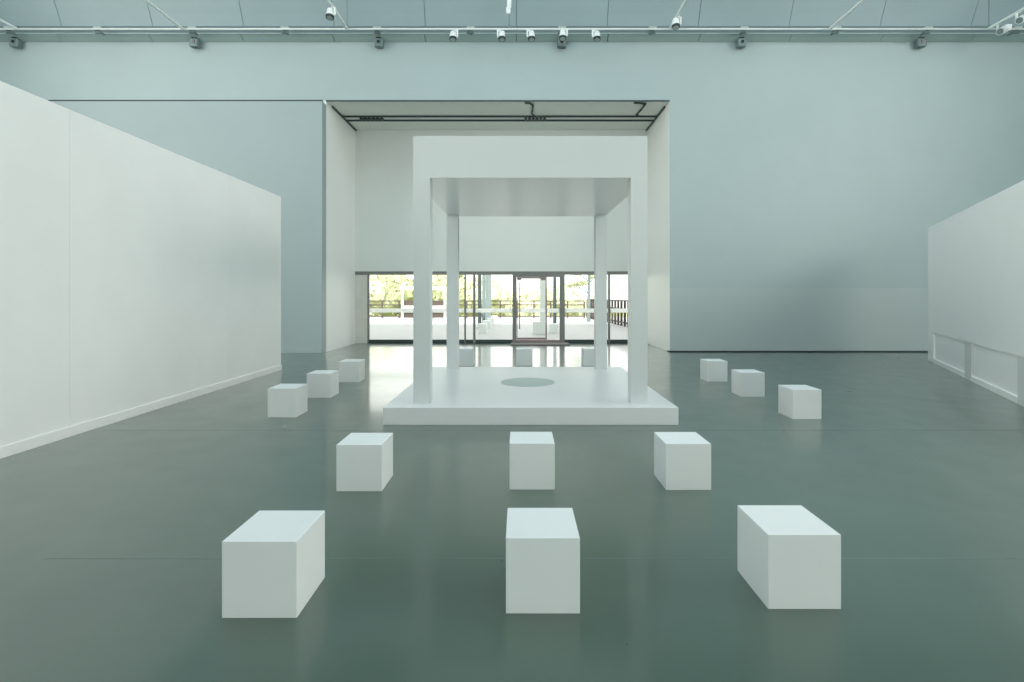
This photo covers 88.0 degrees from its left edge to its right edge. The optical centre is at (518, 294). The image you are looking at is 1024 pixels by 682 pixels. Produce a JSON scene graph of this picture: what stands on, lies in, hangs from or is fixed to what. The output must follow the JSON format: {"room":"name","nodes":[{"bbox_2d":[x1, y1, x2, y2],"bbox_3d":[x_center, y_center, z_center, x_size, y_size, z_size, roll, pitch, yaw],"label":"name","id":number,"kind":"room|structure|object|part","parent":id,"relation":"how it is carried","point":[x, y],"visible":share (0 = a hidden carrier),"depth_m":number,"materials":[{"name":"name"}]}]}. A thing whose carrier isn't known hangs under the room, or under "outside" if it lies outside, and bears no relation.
{"room":"museum","nodes":[
{"label":"museum","id":0,"kind":"room"},
{"bbox_2d":[50,101,325,352],"bbox_3d":[-11.665,-2.011,15.860,11.670,7.462,0.320,0,0,0],"label":"wall panel","id":1,"kind":"object","parent":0,"point":[278,148],"visible":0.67,"depth_m":15.70,"materials":[{"name":"grey paint"}]},
{"bbox_2d":[281,348,320,352],"bbox_3d":[-11.675,1.650,15.688,11.650,0.140,0.025,0,0,0],"label":"baseboard","id":2,"kind":"structure","parent":1,"relation":"attached to","point":[283,350],"depth_m":15.68,"materials":[{"name":"grey paint"}]},
{"bbox_2d":[323,100,355,351],"bbox_3d":[-6.030,-2.083,17.635,0.400,7.607,3.230,0,0,0],"label":"wall","id":3,"kind":"structure","parent":0,"point":[340,136],"depth_m":17.31,"materials":[{"name":"white paint"}]},
{"bbox_2d":[332,106,356,130],"bbox_3d":[-5.807,-5.862,17.695,0.044,0.049,2.390,0,0,0],"label":"trim","id":4,"kind":"structure","parent":3,"relation":"attached to","point":[333,107],"depth_m":17.37,"materials":[{"name":"metal"}]},
{"bbox_2d":[355,275,366,342],"bbox_3d":[-5.616,0.500,18.960,0.428,2.440,0.180,0,0,0],"label":"trim","id":5,"kind":"structure","parent":3,"relation":"attached to","point":[360,280],"depth_m":18.87,"materials":[{"name":"white paint"}]},
{"bbox_2d":[328,102,667,129],"bbox_3d":[-0.635,-6.087,17.636,11.190,0.400,3.229,0,0,0],"label":"ceiling","id":6,"kind":"structure","parent":0,"point":[345,108],"depth_m":17.10,"materials":[{"name":"paint"}]},
{"bbox_2d":[359,118,383,120],"bbox_3d":[-4.892,-5.851,17.609,0.774,0.070,0.180,0,0,0],"label":"junction","id":7,"kind":"object","parent":6,"relation":"attached to","point":[361,119],"visible":0.94,"depth_m":17.57,"materials":[{"name":"metal"}]},
{"bbox_2d":[343,116,656,117],"bbox_3d":[-0.635,-5.862,17.408,10.290,0.049,0.050,0,0,0],"label":"ceiling track","id":8,"kind":"object","parent":6,"relation":"attached to","point":[343,116],"visible":1,"depth_m":17.43,"materials":[{"name":"metal"}]},
{"bbox_2d":[347,120,652,121],"bbox_3d":[-0.635,-5.862,17.809,10.290,0.049,0.050,0,0,0],"label":"ceiling track","id":9,"kind":"object","parent":6,"relation":"attached to","point":[347,120],"visible":1,"depth_m":17.83,"materials":[{"name":"metal"}]},
{"bbox_2d":[525,102,534,116],"bbox_3d":[0.415,-5.857,16.722,0.234,0.056,1.223,0,0,13],"label":"cable conduit","id":10,"kind":"object","parent":6,"relation":"attached to","point":[531,104],"visible":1,"depth_m":16.42,"materials":[{"name":"metal"}]},
{"bbox_2d":[525,118,545,120],"bbox_3d":[0.540,-5.851,17.609,0.708,0.070,0.180,0,0,0],"label":"junction","id":11,"kind":"object","parent":6,"relation":"attached to","point":[529,119],"visible":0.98,"depth_m":17.57,"materials":[{"name":"metal"}]},
{"bbox_2d":[634,102,645,116],"bbox_3d":[3.840,-5.857,16.718,0.375,0.056,1.275,0,0,15],"label":"cable conduit","id":12,"kind":"object","parent":6,"relation":"attached to","point":[644,104],"visible":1,"depth_m":16.41,"materials":[{"name":"metal"}]},
{"bbox_2d":[370,316,627,339],"bbox_3d":[0.000,1.870,30.750,60.000,0.300,23.500,0,0,0],"label":"terrace","id":13,"kind":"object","parent":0,"point":[385,327],"visible":0.11,"depth_m":26.43,"materials":[{"name":"white concrete"}]},
{"bbox_2d":[401,286,445,319],"bbox_3d":[-6.470,0.571,36.050,3.023,2.297,0.400,0,0,0],"label":"frame","id":14,"kind":"object","parent":13,"relation":"on","point":[404,304],"visible":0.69,"depth_m":36.00,"materials":[{"name":"white metal"}]},
{"bbox_3d":[-6.470,0.955,36.075,2.763,0.430,0.350,0,0,0],"label":"seat","id":15,"kind":"part","parent":14,"relation":"part of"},
{"bbox_3d":[-6.470,1.380,36.070,2.763,0.320,0.140,0,0,0],"label":"leg","id":16,"kind":"part","parent":14,"relation":"part of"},
{"bbox_3d":[-6.470,0.565,36.150,2.763,0.350,0.100,0,0,0],"label":"backrest","id":17,"kind":"part","parent":14,"relation":"part of","materials":[{"name":"white"}]},
{"bbox_2d":[370,300,584,317],"bbox_3d":[-4.550,1.065,39.700,19.011,1.310,0.126,0,0,-1],"label":"terrace railing","id":18,"kind":"object","parent":13,"relation":"on","point":[381,301],"visible":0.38,"depth_m":39.69,"materials":[{"name":"brown wood"}]},
{"bbox_2d":[477,275,481,327],"bbox_3d":[-2.039,-0.380,27.500,0.340,4.200,0.340,0,0,0],"label":"post","id":19,"kind":"object","parent":13,"relation":"on","point":[479,276],"visible":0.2,"depth_m":27.41,"materials":[{"name":"grey metal"}]},
{"bbox_2d":[478,323,486,332],"bbox_3d":[-1.660,1.516,24.205,0.400,0.408,0.410,0,0,0],"label":"stool","id":20,"kind":"object","parent":13,"relation":"on","point":[482,327],"visible":1,"depth_m":24.00,"materials":[{"name":"white"}]},
{"bbox_2d":[482,275,484,322],"bbox_3d":[-2.059,-0.380,31.000,0.340,4.200,0.340,0,0,0],"label":"post","id":21,"kind":"object","parent":13,"relation":"on","point":[483,276],"visible":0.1,"depth_m":30.91,"materials":[{"name":"grey metal"}]},
{"bbox_2d":[486,275,487,319],"bbox_3d":[-2.083,-0.380,34.500,0.340,4.200,0.340,0,0,0],"label":"post","id":22,"kind":"object","parent":13,"relation":"on","point":[486,275],"visible":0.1,"depth_m":34.41,"materials":[{"name":"blue paint"}]},
{"bbox_2d":[483,320,490,328],"bbox_3d":[-1.650,1.516,27.205,0.400,0.408,0.410,0,0,0],"label":"stool","id":23,"kind":"object","parent":13,"relation":"on","point":[488,322],"visible":0.72,"depth_m":27.00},
{"bbox_2d":[488,275,490,317],"bbox_3d":[-2.094,-0.380,38.000,0.340,4.200,0.340,0,0,0],"label":"post","id":24,"kind":"object","parent":13,"relation":"on","point":[489,276],"visible":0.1,"depth_m":37.91,"materials":[{"name":"blue paint"}]},
{"bbox_2d":[487,318,494,324],"bbox_3d":[-1.600,1.516,30.205,0.400,0.408,0.410,0,0,0],"label":"stool","id":25,"kind":"object","parent":13,"relation":"on","point":[491,319],"visible":0.7,"depth_m":30.00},
{"bbox_2d":[532,279,544,333],"bbox_3d":[0.911,-0.180,23.500,0.620,3.800,0.400,0,0,0],"label":"pillar","id":26,"kind":"structure","parent":13,"relation":"on","point":[538,327],"depth_m":23.37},
{"bbox_2d":[549,323,557,332],"bbox_3d":[1.560,1.516,24.205,0.400,0.408,0.410,0,0,0],"label":"stool","id":27,"kind":"object","parent":13,"relation":"on","point":[553,327],"visible":1,"depth_m":24.00,"materials":[{"name":"white"}]},
{"bbox_2d":[553,277,556,322],"bbox_3d":[1.959,-0.380,29.000,0.340,4.200,0.340,0,0,0],"label":"post","id":28,"kind":"object","parent":13,"relation":"on","point":[554,278],"visible":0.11,"depth_m":28.91,"materials":[{"name":"grey metal"}]},
{"bbox_2d":[565,275,593,321],"bbox_3d":[4.145,-0.380,33.955,2.421,4.202,1.058,0,0,0],"label":"slim tree","id":29,"kind":"object","parent":13,"relation":"on","point":[577,283],"visible":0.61,"depth_m":33.91,"materials":[{"name":"green plant"}]},
{"bbox_2d":[586,299,627,326],"bbox_3d":[5.600,0.995,31.800,0.121,1.450,15.742,0,0,-4],"label":"terrace railing","id":30,"kind":"object","parent":13,"relation":"on","point":[621,317],"visible":0.26,"depth_m":30.33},
{"bbox_3d":[5.600,1.035,31.800,0.120,1.370,0.110,0,0,-4],"label":"post","id":31,"kind":"part","parent":30,"relation":"part of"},
{"bbox_3d":[5.646,1.035,31.091,0.120,1.370,0.110,0,0,-4],"label":"post","id":32,"kind":"part","parent":30,"relation":"part of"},
{"bbox_3d":[5.691,1.035,30.382,0.120,1.370,0.110,0,0,-4],"label":"post","id":33,"kind":"part","parent":30,"relation":"part of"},
{"bbox_3d":[5.736,1.035,29.673,0.120,1.370,0.110,0,0,-4],"label":"post","id":34,"kind":"part","parent":30,"relation":"part of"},
{"bbox_3d":[5.782,1.035,28.964,0.120,1.370,0.110,0,0,-4],"label":"post","id":35,"kind":"part","parent":30,"relation":"part of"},
{"bbox_2d":[356,130,646,270],"bbox_3d":[-0.635,-3.364,19.075,10.390,5.047,0.350,0,0,0],"label":"wall","id":36,"kind":"structure","parent":0,"point":[384,158],"depth_m":18.90,"materials":[{"name":"paint"}]},
{"bbox_2d":[367,275,465,342],"bbox_3d":[-3.653,0.500,18.930,3.498,2.439,0.120,0,0,0],"label":"window","id":37,"kind":"structure","parent":36,"relation":"in","point":[369,310],"depth_m":18.88,"materials":[{"name":"grey metal"}]},
{"bbox_3d":[-3.646,1.655,18.930,3.393,0.130,0.120,0,0,0],"label":"rail","id":38,"kind":"part","parent":37,"relation":"part of","materials":[{"name":"black metal"}]},
{"bbox_2d":[466,275,512,342],"bbox_3d":[-1.062,0.500,18.915,1.681,2.440,0.150,0,0,0],"label":"window","id":39,"kind":"structure","parent":36,"relation":"in","point":[468,310],"depth_m":18.87,"materials":[{"name":"grey metal"}]},
{"bbox_3d":[-1.062,1.655,18.930,1.661,0.130,0.120,0,0,0],"label":"rail","id":40,"kind":"part","parent":39,"relation":"part of","materials":[{"name":"black metal"}]},
{"bbox_2d":[355,271,627,274],"bbox_3d":[-0.635,-0.780,18.925,10.390,0.120,0.150,0,0,0],"label":"trim","id":41,"kind":"structure","parent":36,"relation":"attached to","point":[356,272],"depth_m":18.85,"materials":[{"name":"grey metal"}]},
{"bbox_2d":[513,275,563,341],"bbox_3d":[0.695,0.485,18.921,1.829,2.409,0.198,0,0,0],"label":"door","id":42,"kind":"structure","parent":36,"relation":"in","point":[560,310],"depth_m":18.86,"materials":[{"name":"grey metal"}]},
{"bbox_3d":[0.025,0.374,18.871,0.036,1.676,0.098,0,0,0],"label":"handle","id":43,"kind":"part","parent":42,"relation":"part of","materials":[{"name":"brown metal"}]},
{"bbox_3d":[0.695,1.645,18.940,1.827,0.090,0.160,0,0,0],"label":"sill","id":44,"kind":"part","parent":42,"relation":"part of","materials":[{"name":"brown metal"}]},
{"bbox_2d":[564,275,609,342],"bbox_3d":[2.420,0.500,18.930,1.615,2.439,0.120,0,0,0],"label":"window","id":45,"kind":"structure","parent":36,"relation":"in","point":[566,310],"depth_m":18.88,"materials":[{"name":"grey metal"}]},
{"bbox_3d":[2.405,1.655,18.930,1.545,0.130,0.120,0,0,0],"label":"rail","id":46,"kind":"part","parent":45,"relation":"part of","materials":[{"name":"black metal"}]},
{"bbox_2d":[0,343,1023,681],"bbox_3d":[0.000,1.870,3.500,35.000,0.300,31.000,0,0,0],"label":"floor","id":47,"kind":"structure","parent":0,"point":[906,455],"depth_m":3.84,"materials":[{"name":"grey concrete"}]},
{"bbox_2d":[0,81,281,458],"bbox_3d":[-5.701,-0.268,1.080,0.518,3.975,22.160,0,0,0],"label":"wall","id":48,"kind":"structure","parent":47,"relation":"on","point":[138,276],"depth_m":7.17,"materials":[{"name":"white paint"}]},
{"bbox_3d":[-5.451,1.660,1.080,0.018,0.120,22.160,0,0,0],"label":"skirting","id":49,"kind":"part","parent":48,"relation":"part of","materials":[{"name":"white paint"}]},
{"bbox_2d":[222,510,324,617],"bbox_3d":[-1.382,1.516,3.025,0.400,0.408,0.410,0,0,0],"label":"stool","id":50,"kind":"object","parent":47,"relation":"on","point":[273,563],"visible":1,"depth_m":2.82,"materials":[{"name":"white"}]},
{"bbox_2d":[268,384,307,416],"bbox_3d":[-3.330,1.516,7.645,0.400,0.408,0.410,0,0,0],"label":"stool","id":51,"kind":"object","parent":47,"relation":"on","point":[284,400],"visible":1,"depth_m":7.44,"materials":[{"name":"white"}]},
{"bbox_2d":[307,370,338,397],"bbox_3d":[-3.347,1.516,9.055,0.400,0.408,0.410,0,0,0],"label":"stool","id":52,"kind":"object","parent":47,"relation":"on","point":[321,383],"visible":0.89,"depth_m":8.85,"materials":[{"name":"white"}]},
{"bbox_2d":[339,359,364,381],"bbox_3d":[-3.353,1.516,10.655,0.400,0.408,0.410,0,0,0],"label":"stool","id":53,"kind":"object","parent":47,"relation":"on","point":[350,370],"visible":0.9,"depth_m":10.45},
{"bbox_2d":[336,433,392,490],"bbox_3d":[-1.400,1.516,4.845,0.400,0.408,0.410,0,0,0],"label":"stool","id":54,"kind":"object","parent":47,"relation":"on","point":[364,461],"visible":1,"depth_m":4.64,"materials":[{"name":"white"}]},
{"bbox_2d":[459,347,473,365],"bbox_3d":[-1.315,1.516,13.055,0.400,0.408,0.410,0,0,0],"label":"stool","id":55,"kind":"object","parent":47,"relation":"on","point":[466,354],"visible":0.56,"depth_m":12.85,"materials":[{"name":"white"}]},
{"bbox_2d":[516,347,532,365],"bbox_3d":[0.130,1.516,13.055,0.400,0.408,0.410,0,0,0],"label":"stool","id":56,"kind":"object","parent":47,"relation":"on","point":[524,355],"visible":1,"depth_m":12.85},
{"bbox_2d":[383,136,677,424],"bbox_3d":[0.156,-0.226,9.000,3.910,3.892,3.980,0,0,0],"label":"pavilion","id":57,"kind":"object","parent":47,"relation":"on","point":[464,175],"visible":1,"depth_m":7.24,"materials":[{"name":"white paint"}]},
{"bbox_2d":[509,432,554,489],"bbox_3d":[0.116,1.516,4.885,0.400,0.408,0.410,0,0,0],"label":"stool","id":58,"kind":"object","parent":47,"relation":"on","point":[531,454],"visible":1,"depth_m":4.68,"materials":[{"name":"white"}]},
{"bbox_2d":[44,558,1023,558],"bbox_3d":[3.200,1.724,3.461,12.600,0.011,0.006,0,0,0],"label":"trim","id":59,"kind":"structure","parent":47,"relation":"on","point":[44,558],"depth_m":3.46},
{"bbox_2d":[511,342,569,345],"bbox_3d":[0.725,1.698,18.420,2.009,0.045,0.840,0,0,0],"label":"doormat","id":60,"kind":"object","parent":47,"relation":"on","point":[512,343],"visible":1,"depth_m":18.00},
{"bbox_2d":[506,508,579,612],"bbox_3d":[0.129,1.516,3.065,0.400,0.408,0.410,0,0,0],"label":"stool","id":61,"kind":"object","parent":47,"relation":"on","point":[543,544],"visible":1,"depth_m":2.86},
{"bbox_2d":[581,347,593,365],"bbox_3d":[1.760,1.516,13.055,0.400,0.408,0.410,0,0,0],"label":"stool","id":62,"kind":"object","parent":47,"relation":"on","point":[587,353],"visible":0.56,"depth_m":12.85,"materials":[{"name":"white"}]},
{"bbox_2d":[654,432,710,489],"bbox_3d":[1.494,1.516,4.875,0.400,0.408,0.410,0,0,0],"label":"stool","id":63,"kind":"object","parent":47,"relation":"on","point":[682,460],"visible":1,"depth_m":4.67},
{"bbox_2d":[700,359,726,381],"bbox_3d":[3.930,1.516,10.705,0.400,0.408,0.410,0,0,0],"label":"stool","id":64,"kind":"object","parent":47,"relation":"on","point":[711,370],"visible":1,"depth_m":10.50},
{"bbox_2d":[731,369,764,396],"bbox_3d":[3.950,1.516,9.155,0.400,0.408,0.410,0,0,0],"label":"stool","id":65,"kind":"object","parent":47,"relation":"on","point":[744,382],"visible":1,"depth_m":8.95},
{"bbox_2d":[737,505,840,608],"bbox_3d":[1.563,1.516,3.105,0.400,0.408,0.410,0,0,0],"label":"stool","id":66,"kind":"object","parent":47,"relation":"on","point":[789,557],"visible":1,"depth_m":2.90,"materials":[{"name":"white"}]},
{"bbox_2d":[778,385,820,418],"bbox_3d":[3.990,1.516,7.545,0.400,0.408,0.410,0,0,0],"label":"stool","id":67,"kind":"object","parent":47,"relation":"on","point":[794,401],"visible":1,"depth_m":7.34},
{"bbox_2d":[928,180,1023,406],"bbox_3d":[8.835,-0.024,9.724,0.450,3.488,9.400,0,0,27],"label":"wall","id":68,"kind":"structure","parent":47,"relation":"on","point":[976,254],"depth_m":10.07,"materials":[{"name":"white paint"}]},
{"bbox_2d":[0,34,1023,350],"bbox_3d":[0.000,-3.578,16.010,35.000,10.525,0.020,0,0,0],"label":"wall","id":69,"kind":"structure","parent":0,"point":[793,164],"depth_m":16.00,"materials":[{"name":"grey paint"}]},
{"bbox_2d":[9,37,22,47],"bbox_3d":[-15.066,-7.560,15.874,0.340,0.300,0.250,0,0,0],"label":"wall lamp","id":70,"kind":"object","parent":69,"relation":"attached to","point":[14,42],"visible":1,"depth_m":15.79,"materials":[{"name":"grey metal"}]},
{"bbox_2d":[48,100,322,100],"bbox_3d":[-11.715,-5.812,16.040,11.570,0.141,0.120,0,0,0],"label":"trim","id":71,"kind":"structure","parent":69,"relation":"attached to","point":[48,100],"depth_m":15.98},
{"bbox_2d":[189,37,200,47],"bbox_3d":[-9.703,-7.560,15.874,0.340,0.300,0.250,0,0,0],"label":"wall lamp","id":72,"kind":"object","parent":69,"relation":"attached to","point":[194,42],"visible":1,"depth_m":15.79,"materials":[{"name":"grey metal"}]},
{"bbox_2d":[374,37,383,47],"bbox_3d":[-4.190,-7.560,15.874,0.340,0.300,0.250,0,0,0],"label":"wall lamp","id":73,"kind":"object","parent":69,"relation":"attached to","point":[378,41],"visible":1,"depth_m":15.79,"materials":[{"name":"grey metal"}]},
{"bbox_2d":[326,100,669,101],"bbox_3d":[-0.635,-5.872,16.026,10.390,0.029,0.049,0,0,0],"label":"trim","id":74,"kind":"structure","parent":69,"relation":"attached to","point":[326,100],"depth_m":16.02,"materials":[{"name":"metal"}]},
{"bbox_2d":[0,34,1023,41],"bbox_3d":[0.000,-7.697,15.854,35.000,0.126,0.273,0,0,0],"label":"lighting track","id":75,"kind":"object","parent":69,"relation":"attached to","point":[3,37],"depth_m":15.81,"materials":[{"name":"white metal"}]},
{"bbox_2d":[0,33,1023,33],"bbox_3d":[0.000,-7.755,15.710,35.000,0.020,0.020,0,0,0],"label":"trim","id":76,"kind":"structure","parent":69,"relation":"attached to","point":[0,33],"depth_m":15.70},
{"bbox_2d":[0,26,1023,32],"bbox_3d":[0.000,-7.918,15.832,35.000,0.329,0.225,0,0,0],"label":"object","id":77,"kind":"structure","parent":69,"relation":"attached to","point":[1,31],"depth_m":15.80,"materials":[{"name":"grey metal"}]},
{"bbox_2d":[557,38,565,47],"bbox_3d":[1.278,-7.560,15.874,0.340,0.300,0.250,0,0,0],"label":"wall lamp","id":78,"kind":"object","parent":69,"relation":"attached to","point":[560,44],"visible":0.58,"depth_m":15.78,"materials":[{"name":"grey metal"}]},
{"bbox_2d":[736,37,746,47],"bbox_3d":[6.657,-7.560,15.874,0.340,0.300,0.250,0,0,0],"label":"wall lamp","id":79,"kind":"object","parent":69,"relation":"attached to","point":[741,42],"visible":1,"depth_m":15.79,"materials":[{"name":"grey metal"}]},
{"bbox_2d":[669,351,927,351],"bbox_3d":[11.030,1.703,16.156,12.940,0.034,0.288,0,0,0],"label":"baseboard","id":80,"kind":"structure","parent":69,"relation":"attached to","point":[669,351],"depth_m":16.01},
{"bbox_2d":[914,37,926,47],"bbox_3d":[12.024,-7.560,15.874,0.340,0.300,0.250,0,0,0],"label":"wall lamp","id":81,"kind":"object","parent":69,"relation":"attached to","point":[921,42],"visible":1,"depth_m":15.79,"materials":[{"name":"grey metal"}]},
{"bbox_2d":[0,0,1023,25],"bbox_3d":[0.000,-9.468,14.119,35.000,2.864,3.842,0,0,0],"label":"ceiling","id":82,"kind":"structure","parent":0,"point":[14,12],"depth_m":15.81,"materials":[{"name":"white paint"}]},
{"bbox_2d":[988,0,989,26],"bbox_3d":[13.568,-8.506,15.300,0.055,1.587,0.055,0,0,22],"label":"rod","id":83,"kind":"object","parent":82,"relation":"hanging from","point":[988,0],"visible":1,"depth_m":15.29,"materials":[{"name":"grey metal"}]},
{"bbox_2d":[0,26,1023,34],"bbox_3d":[0.000,-7.704,15.463,34.980,0.170,0.375,0,0,0],"label":"pipe","id":84,"kind":"object","parent":83,"relation":"hanging from","point":[7,28],"visible":0.9,"depth_m":15.29,"materials":[{"name":"grey metal"}]},
{"bbox_2d":[0,19,16,28],"bbox_3d":[-14.492,-7.679,7.133,0.068,0.050,16.267,0,0,0],"label":"track","id":85,"kind":"object","parent":84,"relation":"attached to","point":[1,20],"visible":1,"depth_m":15.01,"materials":[{"name":"white metal"}]},
{"bbox_2d":[144,0,182,28],"bbox_3d":[-9.700,-7.679,7.133,0.068,0.050,16.267,0,0,0],"label":"track","id":86,"kind":"object","parent":84,"relation":"attached to","point":[147,1],"visible":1,"depth_m":14.45,"materials":[{"name":"white metal"}]},
{"bbox_2d":[327,0,347,28],"bbox_3d":[-4.965,-7.679,7.133,0.068,0.050,16.267,0,0,0],"label":"track","id":87,"kind":"object","parent":84,"relation":"attached to","point":[328,1],"visible":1,"depth_m":14.57,"materials":[{"name":"white metal"}]},
{"bbox_2d":[326,7,335,20],"bbox_3d":[-5.004,-7.494,14.094,0.261,0.318,0.231,0,0,0],"label":"spotlight","id":88,"kind":"object","parent":87,"relation":"hanging from","point":[330,13],"visible":1,"depth_m":14.05,"materials":[{"name":"white metal"}]},
{"bbox_2d":[449,30,457,41],"bbox_3d":[-1.885,-7.491,15.294,0.253,0.308,0.224,0,0,0],"label":"spotlight","id":89,"kind":"object","parent":84,"relation":"hanging from","point":[454,33],"visible":1,"depth_m":15.25,"materials":[{"name":"white metal"}]},
{"bbox_2d":[497,30,505,41],"bbox_3d":[-0.511,-7.491,15.294,0.253,0.308,0.224,0,0,0],"label":"spotlight","id":90,"kind":"object","parent":84,"relation":"hanging from","point":[501,37],"visible":1,"depth_m":15.25,"materials":[{"name":"white metal"}]},
{"bbox_2d":[526,30,534,41],"bbox_3d":[0.343,-7.491,15.294,0.253,0.308,0.224,0,0,0],"label":"spotlight","id":91,"kind":"object","parent":84,"relation":"hanging from","point":[531,37],"visible":1,"depth_m":15.26,"materials":[{"name":"white metal"}]},
{"bbox_2d":[559,29,567,40],"bbox_3d":[1.276,-7.491,15.244,0.253,0.308,0.224,0,0,0],"label":"spotlight","id":92,"kind":"object","parent":84,"relation":"hanging from","point":[562,36],"visible":1,"depth_m":15.21,"materials":[{"name":"white metal"}]},
{"bbox_2d":[592,30,600,41],"bbox_3d":[2.231,-7.491,15.294,0.253,0.308,0.224,0,0,0],"label":"spotlight","id":93,"kind":"object","parent":84,"relation":"hanging from","point":[595,33],"visible":1,"depth_m":15.26,"materials":[{"name":"white metal"}]},
{"bbox_2d":[669,0,687,28],"bbox_3d":[4.359,-7.679,7.133,0.068,0.050,16.267,0,0,0],"label":"track","id":94,"kind":"object","parent":84,"relation":"attached to","point":[685,1],"visible":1,"depth_m":14.26,"materials":[{"name":"white metal"}]},
{"bbox_2d":[672,17,681,29],"bbox_3d":[4.340,-7.494,14.594,0.261,0.318,0.231,0,0,0],"label":"spotlight","id":95,"kind":"object","parent":94,"relation":"hanging from","point":[677,21],"visible":1,"depth_m":14.55,"materials":[{"name":"white metal"}]},
{"bbox_2d":[829,0,864,28],"bbox_3d":[8.966,-7.679,7.133,0.068,0.050,16.267,0,0,0],"label":"track","id":96,"kind":"object","parent":84,"relation":"attached to","point":[860,2],"visible":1,"depth_m":14.46,"materials":[{"name":"white metal"}]},
{"bbox_2d":[988,7,1023,28],"bbox_3d":[13.539,-7.679,7.133,0.068,0.050,16.267,0,0,0],"label":"track","id":97,"kind":"object","parent":84,"relation":"attached to","point":[1021,9],"visible":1,"depth_m":14.68,"materials":[{"name":"white metal"}]},
{"bbox_2d":[996,24,1011,34],"bbox_3d":[13.726,-7.493,15.000,0.433,0.312,0.209,0,0,-18],"label":"lamp","id":98,"kind":"object","parent":97,"relation":"hanging from","point":[1007,27],"visible":1,"depth_m":14.95,"materials":[{"name":"grey metal"}]},
{"bbox_2d":[1015,13,1023,23],"bbox_3d":[13.706,-7.493,14.400,0.433,0.312,0.209,0,0,-18],"label":"lamp","id":99,"kind":"object","parent":97,"relation":"hanging from","point":[1018,20],"visible":1,"depth_m":14.35,"materials":[{"name":"grey metal"}]},
{"bbox_3d":[-0.280,-8.506,15.300,0.060,1.587,0.060,0,0,0],"label":"rod","id":100,"kind":"object","parent":82,"relation":"hanging from","visible":0},
{"bbox_2d":[506,0,510,13],"bbox_3d":[-0.294,-8.299,15.258,0.150,0.400,0.055,0,0,0],"label":"box","id":101,"kind":"object","parent":100,"relation":"hanging from","point":[508,8],"visible":1,"depth_m":15.23,"materials":[{"name":"white metal"}]},
{"bbox_2d":[647,102,669,350],"bbox_3d":[4.760,-2.083,17.636,0.400,7.607,3.229,0,0,0],"label":"wall","id":102,"kind":"structure","parent":0,"point":[658,134],"depth_m":17.20,"materials":[{"name":"white paint"}]},
{"bbox_2d":[610,308,627,342],"bbox_3d":[3.894,0.500,18.930,1.329,2.439,0.120,0,0,0],"label":"window","id":103,"kind":"structure","parent":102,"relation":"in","point":[612,310],"depth_m":18.91,"materials":[{"name":"grey metal"}]},
{"bbox_3d":[3.879,1.655,18.930,1.259,0.130,0.120,0,0,0],"label":"rail","id":104,"kind":"part","parent":103,"relation":"part of","materials":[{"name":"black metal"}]},
{"bbox_2d":[646,106,664,130],"bbox_3d":[4.537,-5.862,17.695,0.044,0.049,2.390,0,0,0],"label":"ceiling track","id":105,"kind":"structure","parent":102,"relation":"attached to","point":[663,108],"depth_m":17.53,"materials":[{"name":"metal"}]},
{"label":"outside","id":106,"kind":"structure","parent":0,"visible":0},
{"bbox_3d":[0.000,4.820,101.250,240.000,0.200,117.500,0,0,0],"label":"ground","id":107,"kind":"structure","parent":106,"visible":0},
{"bbox_2d":[370,278,391,315],"bbox_3d":[-15.035,1.566,49.373,5.891,6.321,5.811,0,0,-31],"label":"tree","id":108,"kind":"object","parent":107,"relation":"on","point":[378,291],"visible":0.16,"depth_m":48.09,"materials":[{"name":"yellow plant"}]},
{"bbox_2d":[370,275,407,283],"bbox_3d":[-20.038,-0.824,75.146,9.477,11.094,9.357,0,0,0],"label":"tree","id":109,"kind":"object","parent":107,"relation":"on","point":[381,278],"visible":0.06,"depth_m":71.75,"materials":[{"name":"yellow plant"}]},
{"bbox_2d":[379,275,412,315],"bbox_3d":[-12.934,1.013,57.494,6.147,7.425,5.301,0,0,0],"label":"tree","id":110,"kind":"object","parent":107,"relation":"on","point":[395,282],"visible":0.34,"depth_m":55.74,"materials":[{"name":"green plant"}]},
{"bbox_2d":[410,275,470,315],"bbox_3d":[-7.642,0.951,51.290,6.341,7.549,5.991,0,0,0],"label":"tree","id":111,"kind":"object","parent":107,"relation":"on","point":[439,280],"visible":0.17,"depth_m":49.47,"materials":[{"name":"green plant"}]},
{"bbox_2d":[461,275,505,315],"bbox_3d":[-4.975,0.711,59.723,7.270,8.030,5.697,0,0,0],"label":"tree","id":112,"kind":"object","parent":107,"relation":"on","point":[495,291],"visible":0.3,"depth_m":58.90,"materials":[{"name":"yellow plant"}]},
{"bbox_2d":[495,282,512,315],"bbox_3d":[-3.343,1.278,81.822,7.442,6.895,6.890,0,0,0],"label":"tree","id":113,"kind":"object","parent":107,"relation":"on","point":[500,288],"visible":0.11,"depth_m":80.00,"materials":[{"name":"yellow plant"}]},
{"bbox_2d":[501,288,547,315],"bbox_3d":[0.781,1.944,66.165,6.393,5.798,4.717,0,0,13],"label":"tree","id":114,"kind":"object","parent":107,"relation":"on","point":[524,295],"visible":0.34,"depth_m":65.12,"materials":[{"name":"yellow plant"}]},
{"bbox_2d":[530,283,557,315],"bbox_3d":[4.897,1.448,78.776,6.422,6.558,5.364,0,0,0],"label":"tree","id":115,"kind":"object","parent":107,"relation":"on","point":[537,291],"visible":0.11,"depth_m":77.63,"materials":[{"name":"yellow plant"}]},
{"bbox_2d":[547,285,593,315],"bbox_3d":[5.634,1.756,53.998,5.508,5.941,4.659,0,0,0],"label":"tree","id":116,"kind":"object","parent":107,"relation":"on","point":[570,294],"visible":0.32,"depth_m":52.87,"materials":[{"name":"yellow plant"}]}
]}

